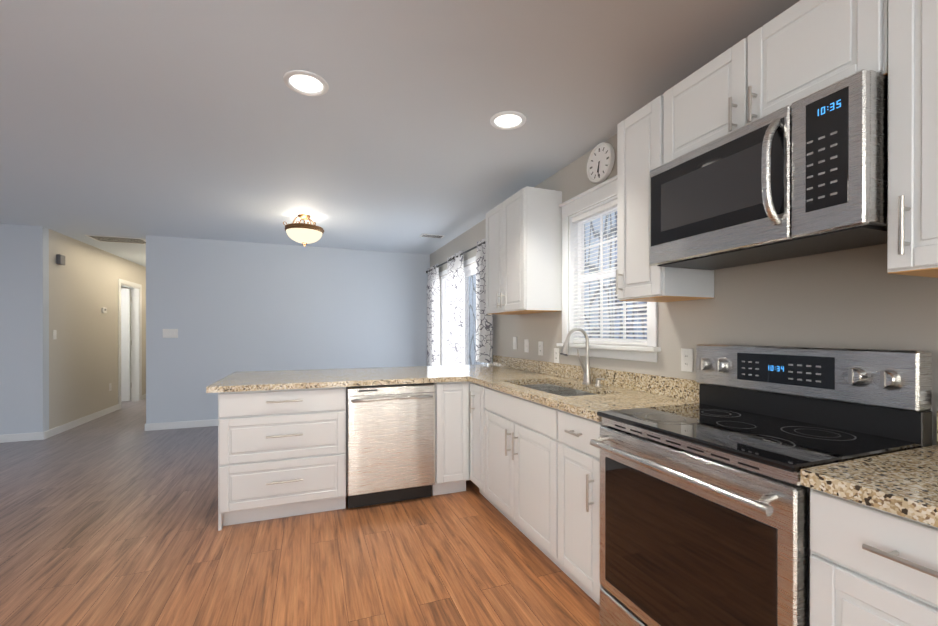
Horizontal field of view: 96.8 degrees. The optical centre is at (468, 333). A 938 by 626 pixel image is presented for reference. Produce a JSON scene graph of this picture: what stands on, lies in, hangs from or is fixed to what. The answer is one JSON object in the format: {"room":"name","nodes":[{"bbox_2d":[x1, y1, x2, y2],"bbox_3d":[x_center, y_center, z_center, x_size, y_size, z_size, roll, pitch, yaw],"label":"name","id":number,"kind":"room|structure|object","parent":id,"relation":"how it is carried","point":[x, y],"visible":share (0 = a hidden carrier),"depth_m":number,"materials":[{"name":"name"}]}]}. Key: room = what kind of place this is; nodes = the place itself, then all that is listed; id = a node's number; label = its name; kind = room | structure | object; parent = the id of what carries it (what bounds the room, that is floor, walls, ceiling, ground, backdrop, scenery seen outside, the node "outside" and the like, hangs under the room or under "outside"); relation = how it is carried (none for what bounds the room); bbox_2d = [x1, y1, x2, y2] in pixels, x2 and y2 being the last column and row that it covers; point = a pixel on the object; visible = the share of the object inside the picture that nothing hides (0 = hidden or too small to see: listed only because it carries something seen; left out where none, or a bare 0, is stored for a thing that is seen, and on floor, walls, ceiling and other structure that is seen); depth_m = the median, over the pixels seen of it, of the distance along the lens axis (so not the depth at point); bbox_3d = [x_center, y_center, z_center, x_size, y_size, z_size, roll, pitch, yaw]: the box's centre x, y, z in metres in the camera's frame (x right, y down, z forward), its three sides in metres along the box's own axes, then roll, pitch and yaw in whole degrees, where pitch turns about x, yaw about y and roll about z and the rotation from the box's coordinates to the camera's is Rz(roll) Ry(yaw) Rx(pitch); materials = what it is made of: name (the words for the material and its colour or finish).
{"room":"kitchen","nodes":[
{"label":"kitchen","id":0,"kind":"room"},
{"bbox_2d":[0,223,48,434],"bbox_3d":[-6.529,0.000,4.306,3.320,2.480,0.120,0,0,-21],"label":"wall","id":1,"kind":"structure","parent":0,"point":[24,328],"depth_m":4.78,"materials":[{"name":"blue paint"}]},
{"bbox_2d":[0,431,45,442],"bbox_3d":[-6.499,1.195,4.249,3.333,0.090,0.013,0,0,-21],"label":"baseboard","id":2,"kind":"structure","parent":1,"relation":"attached to","point":[4,438],"depth_m":4.77,"materials":[{"name":"white wood"}]},
{"bbox_2d":[49,229,145,429],"bbox_3d":[-5.853,-0.007,7.025,0.120,2.480,4.480,0,0,-21],"label":"wall","id":3,"kind":"structure","parent":0,"point":[83,346],"depth_m":5.73,"materials":[{"name":"grey paint"}]},
{"bbox_2d":[53,330,56,338],"bbox_3d":[-5.032,0.018,5.058,0.012,0.115,0.070,0,0,-21],"label":"light switch","id":4,"kind":"object","parent":3,"relation":"attached to","point":[54,334],"visible":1,"depth_m":5.05,"materials":[{"name":"white plastic"}]},
{"bbox_2d":[56,254,64,264],"bbox_3d":[-5.051,-0.907,5.150,0.044,0.120,0.110,0,0,-21],"label":"door chime","id":5,"kind":"object","parent":3,"relation":"attached to","point":[60,259],"visible":1,"depth_m":5.11,"materials":[{"name":"grey"}]},
{"bbox_2d":[46,404,118,438],"bbox_3d":[-5.315,1.191,5.802,0.016,0.090,2.005,0,0,-21],"label":"baseboard","id":6,"kind":"structure","parent":3,"relation":"attached to","point":[49,433],"depth_m":5.58,"materials":[{"name":"white wood"}]},
{"bbox_2d":[121,289,131,401],"bbox_3d":[-6.442,0.211,7.322,0.790,2.018,0.114,0,0,-21],"label":"door leaf","id":7,"kind":"structure","parent":3,"relation":"in","point":[126,343],"depth_m":7.45,"materials":[{"name":"white wood"}]},
{"bbox_2d":[118,278,141,408],"bbox_3d":[-5.899,0.173,7.168,0.136,2.120,0.960,0,0,-21],"label":"door frame","id":8,"kind":"structure","parent":3,"relation":"attached to","point":[136,339],"depth_m":7.53,"materials":[{"name":"white wood"}]},
{"bbox_2d":[121,286,130,382],"bbox_3d":[-7.662,-0.011,8.796,4.400,2.480,0.120,0,0,-21],"label":"wall","id":9,"kind":"structure","parent":0,"point":[130,330],"depth_m":8.89,"materials":[{"name":"grey paint"}]},
{"bbox_2d":[146,235,429,423],"bbox_3d":[-2.378,-0.004,5.995,3.720,2.480,0.120,0,0,-21],"label":"wall","id":10,"kind":"structure","parent":0,"point":[225,308],"depth_m":5.76,"materials":[{"name":"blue paint"}]},
{"bbox_2d":[163,329,177,337],"bbox_3d":[-3.849,0.002,5.362,0.165,0.115,0.012,0,0,-21],"label":"light switch","id":11,"kind":"object","parent":10,"relation":"attached to","point":[170,333],"visible":1,"depth_m":5.36,"materials":[{"name":"white plastic"}]},
{"bbox_2d":[145,419,217,430],"bbox_3d":[-2.350,1.191,5.936,3.709,0.090,0.016,0,0,-21],"label":"baseboard","id":12,"kind":"structure","parent":10,"relation":"attached to","point":[213,422],"depth_m":5.40,"materials":[{"name":"white wood"}]},
{"bbox_2d":[0,399,600,625],"bbox_3d":[-3.751,1.267,3.591,8.400,0.050,13.000,0,0,-21],"label":"floor","id":13,"kind":"structure","parent":0,"point":[110,519],"depth_m":2.35,"materials":[{"name":"wood"}]},
{"bbox_2d":[218,387,345,530],"bbox_3d":[-1.322,0.806,3.034,0.776,0.876,0.629,0,0,-21],"label":"base cabinet","id":14,"kind":"object","parent":13,"relation":"on","point":[281,453],"depth_m":2.74,"materials":[{"name":"white wood"}]},
{"bbox_2d":[432,382,445,495],"bbox_3d":[-0.641,0.805,3.293,0.717,0.876,0.629,0,0,-21],"label":"base cabinet","id":15,"kind":"object","parent":13,"relation":"on","point":[439,488],"depth_m":3.12,"materials":[{"name":"white wood"}]},
{"bbox_2d":[346,383,434,508],"bbox_3d":[-0.639,0.807,3.231,0.630,0.859,0.668,0,0,-21],"label":"dishwasher","id":16,"kind":"object","parent":15,"relation":"in","point":[390,443],"visible":0.98,"depth_m":2.98,"materials":[{"name":"grey metal"}]},
{"bbox_2d":[446,381,470,493],"bbox_3d":[0.058,0.804,3.560,0.898,0.876,0.629,0,0,-21],"label":"base cabinet","id":17,"kind":"object","parent":13,"relation":"on","point":[457,393],"depth_m":3.17,"materials":[{"name":"white wood"}]},
{"bbox_2d":[206,366,465,392],"bbox_3d":[-1.005,0.347,3.356,1.710,0.038,1.050,0,0,-21],"label":"countertop","id":18,"kind":"structure","parent":17,"relation":"on","point":[345,377],"depth_m":3.09,"materials":[{"name":"stone"}]},
{"bbox_2d":[438,364,698,421],"bbox_3d":[0.382,0.348,3.063,0.646,0.038,2.586,0,0,-21],"label":"countertop","id":19,"kind":"structure","parent":17,"relation":"on","point":[507,380],"depth_m":2.36,"materials":[{"name":"stone"}]},
{"bbox_2d":[520,384,596,396],"bbox_3d":[0.539,0.474,2.602,0.435,0.210,0.810,0,0,-21],"label":"sink","id":20,"kind":"object","parent":19,"relation":"in","point":[558,390],"visible":0.04,"depth_m":2.78,"materials":[{"name":"silver metal"}]},
{"bbox_2d":[560,328,604,385],"bbox_3d":[0.717,0.147,2.607,0.232,0.365,0.216,0,0,-21],"label":"faucet","id":21,"kind":"object","parent":19,"relation":"on","point":[585,368],"visible":1,"depth_m":2.69,"materials":[{"name":"silver metal"}]},
{"bbox_2d":[470,382,603,605],"bbox_3d":[0.553,0.807,2.588,0.665,0.875,1.573,0,0,-21],"label":"base cabinet","id":22,"kind":"object","parent":13,"relation":"on","point":[535,472],"visible":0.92,"depth_m":2.19,"materials":[{"name":"white wood"}]},
{"bbox_2d":[590,344,931,625],"bbox_3d":[0.933,0.649,1.479,0.688,1.195,0.756,0,0,-21],"label":"range","id":23,"kind":"object","parent":13,"relation":"on","point":[705,511],"visible":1,"depth_m":1.34,"materials":[{"name":"grey metal"}]},
{"bbox_2d":[810,488,937,625],"bbox_3d":[1.216,0.811,0.901,0.627,0.876,0.514,0,0,-21],"label":"base cabinet","id":24,"kind":"object","parent":13,"relation":"on","point":[871,566],"visible":0.9,"depth_m":0.90,"materials":[{"name":"white wood"}]},
{"bbox_2d":[800,445,937,526],"bbox_3d":[1.361,0.354,0.494,0.646,0.038,1.376,0,0,-21],"label":"countertop","id":25,"kind":"structure","parent":24,"relation":"on","point":[903,483],"depth_m":0.96,"materials":[{"name":"stone"}]},
{"bbox_2d":[0,0,799,266],"bbox_3d":[-3.751,-1.263,3.585,8.400,0.050,13.000,0,0,-21],"label":"ceiling","id":26,"kind":"structure","parent":0,"point":[197,119],"depth_m":2.25,"materials":[{"name":"paint"}]},
{"bbox_2d":[84,234,145,243],"bbox_3d":[-4.621,-1.238,5.517,0.610,0.010,0.390,0,0,-21],"label":"ceiling vent","id":27,"kind":"object","parent":26,"relation":"in","point":[119,239],"visible":0.81,"depth_m":5.47,"materials":[{"name":"white metal"}]},
{"bbox_2d":[283,214,323,246],"bbox_3d":[-1.738,-1.077,4.395,0.403,0.326,0.403,0,0,-21],"label":"ceiling light","id":28,"kind":"object","parent":26,"relation":"hanging from","point":[304,234],"visible":1,"depth_m":4.29,"materials":[{"name":"white glass"}]},
{"bbox_2d":[283,70,328,95],"bbox_3d":[-0.803,-1.228,2.054,0.210,0.011,0.210,0,0,-21],"label":"recessed light","id":29,"kind":"object","parent":26,"relation":"in","point":[304,82],"visible":1,"depth_m":2.05,"materials":[{"name":"white plastic"}]},
{"bbox_2d":[419,233,444,238],"bbox_3d":[-0.469,-1.238,5.306,0.300,0.008,0.160,0,0,-21],"label":"ceiling vent","id":30,"kind":"object","parent":26,"relation":"in","point":[431,236],"visible":1,"depth_m":5.31,"materials":[{"name":"white metal"}]},
{"bbox_2d":[490,111,525,129],"bbox_3d":[0.227,-1.229,2.414,0.210,0.011,0.210,0,0,-21],"label":"recessed light","id":31,"kind":"object","parent":26,"relation":"in","point":[507,120],"visible":1,"depth_m":2.41,"materials":[{"name":"white plastic"}]},
{"bbox_2d":[430,134,937,444],"bbox_3d":[0.858,0.003,2.894,0.120,2.480,8.220,0,0,-21],"label":"wall","id":32,"kind":"structure","parent":0,"point":[859,298],"depth_m":1.70,"materials":[{"name":"paint"}]},
{"bbox_2d":[426,241,484,272],"bbox_3d":[-0.167,-0.943,5.262,0.105,0.043,2.564,0,0,-21],"label":"curtain rod","id":33,"kind":"object","parent":32,"relation":"attached to","point":[480,244],"visible":0.46,"depth_m":5.08,"materials":[{"name":"black metal"}]},
{"bbox_2d":[427,263,439,365],"bbox_3d":[-0.545,0.113,6.169,0.072,2.205,0.580,0,0,-21],"label":"panel","id":34,"kind":"object","parent":33,"relation":"hanging from","point":[433,320],"visible":0.69,"depth_m":6.06,"materials":[{"name":"fabric"}]},
{"bbox_2d":[446,250,464,364],"bbox_3d":[-0.185,0.115,5.225,0.072,2.205,0.600,0,0,-21],"label":"panel","id":35,"kind":"object","parent":33,"relation":"hanging from","point":[455,289],"visible":0.6,"depth_m":5.13,"materials":[{"name":"fabric"}]},
{"bbox_2d":[476,237,492,363],"bbox_3d":[0.151,-0.340,4.341,0.072,1.290,0.370,0,0,-21],"label":"curtain","id":36,"kind":"object","parent":33,"relation":"hanging from","point":[484,336],"visible":0.83,"depth_m":4.34,"materials":[{"name":"fabric"}]},
{"bbox_2d":[439,256,482,365],"bbox_3d":[-0.064,0.177,5.277,0.126,2.120,1.950,0,0,-21],"label":"sliding patio door","id":37,"kind":"structure","parent":32,"relation":"in","point":[469,270],"depth_m":5.26,"materials":[{"name":"white plastic"}]},
{"bbox_2d":[513,337,516,349],"bbox_3d":[0.423,0.092,3.849,0.012,0.115,0.070,0,0,-21],"label":"light switch","id":38,"kind":"object","parent":32,"relation":"attached to","point":[514,342],"visible":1,"depth_m":3.83,"materials":[{"name":"white plastic"}]},
{"bbox_2d":[486,186,561,314],"bbox_3d":[0.404,-0.618,3.404,0.360,0.900,0.720,0,0,-21],"label":"upper cabinet","id":39,"kind":"object","parent":32,"relation":"attached to","point":[523,250],"visible":0.98,"depth_m":3.11,"materials":[{"name":"white wood"}]},
{"bbox_2d":[524,339,528,352],"bbox_3d":[0.501,0.111,3.643,0.012,0.115,0.070,0,0,-21],"label":"light switch","id":40,"kind":"object","parent":32,"relation":"attached to","point":[526,345],"visible":1,"depth_m":3.64,"materials":[{"name":"white plastic"}]},
{"bbox_2d":[538,341,542,355],"bbox_3d":[0.588,0.125,3.419,0.008,0.115,0.070,0,0,-21],"label":"electrical outlet","id":41,"kind":"object","parent":32,"relation":"attached to","point":[540,347],"visible":1,"depth_m":3.41,"materials":[{"name":"white plastic"}]},
{"bbox_2d":[554,348,558,362],"bbox_3d":[0.673,0.173,3.198,0.008,0.115,0.070,0,0,-21],"label":"electrical outlet","id":42,"kind":"object","parent":32,"relation":"attached to","point":[556,355],"visible":0.98,"depth_m":3.19,"materials":[{"name":"white plastic"}]},
{"bbox_2d":[587,142,614,182],"bbox_3d":[0.849,-1.101,2.695,0.036,0.244,0.244,0,0,-21],"label":"clock","id":43,"kind":"object","parent":32,"relation":"attached to","point":[600,162],"visible":0.98,"depth_m":2.68,"materials":[{"name":"white plastic"}]},
{"bbox_2d":[556,175,660,362],"bbox_3d":[0.892,-0.401,2.700,0.155,1.120,0.945,0,0,-21],"label":"kitchen window","id":44,"kind":"structure","parent":32,"relation":"in","point":[594,195],"depth_m":2.80,"materials":[{"name":"white"}]},
{"bbox_2d":[616,94,713,301],"bbox_3d":[0.930,-0.614,2.024,0.360,0.900,0.293,0,0,-21],"label":"upper cabinet","id":45,"kind":"object","parent":32,"relation":"attached to","point":[640,149],"visible":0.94,"depth_m":1.96,"materials":[{"name":"white wood"}]},
{"bbox_2d":[681,348,692,371],"bbox_3d":[1.095,0.135,2.091,0.008,0.115,0.070,0,0,-21],"label":"outlet","id":46,"kind":"object","parent":32,"relation":"attached to","point":[686,360],"visible":1,"depth_m":2.08,"materials":[{"name":"white plastic"}]},
{"bbox_2d":[488,355,937,444],"bbox_3d":[1.056,0.280,2.173,0.020,0.100,4.730,0,0,-21],"label":"backsplash","id":47,"kind":"structure","parent":32,"relation":"attached to","point":[686,389],"depth_m":2.52,"materials":[{"name":"stone"}]},
{"bbox_2d":[664,0,887,163],"bbox_3d":[1.118,-0.886,1.531,0.360,0.355,0.758,0,0,-21],"label":"upper cabinet","id":48,"kind":"object","parent":32,"relation":"attached to","point":[800,49],"visible":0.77,"depth_m":1.38,"materials":[{"name":"white wood"}]},
{"bbox_2d":[650,69,887,269],"bbox_3d":[1.070,-0.497,1.514,0.462,0.417,0.752,0,0,-21],"label":"microwave","id":49,"kind":"object","parent":48,"relation":"attached to","point":[806,175],"visible":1,"depth_m":1.29,"materials":[{"name":"silver metal"}]},
{"bbox_2d":[887,0,937,277],"bbox_3d":[1.337,-0.612,0.958,0.360,0.900,0.465,0,0,-21],"label":"upper cabinet","id":50,"kind":"object","parent":32,"relation":"attached to","point":[912,218],"visible":1,"depth_m":1.07,"materials":[{"name":"white wood"}]},
{"label":"outside","id":51,"kind":"structure","parent":0,"visible":0},
{"bbox_2d":[469,211,646,364],"bbox_3d":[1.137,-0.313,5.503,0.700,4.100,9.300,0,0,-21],"label":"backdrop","id":52,"kind":"structure","parent":51,"point":[473,319],"depth_m":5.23,"materials":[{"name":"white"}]}
]}

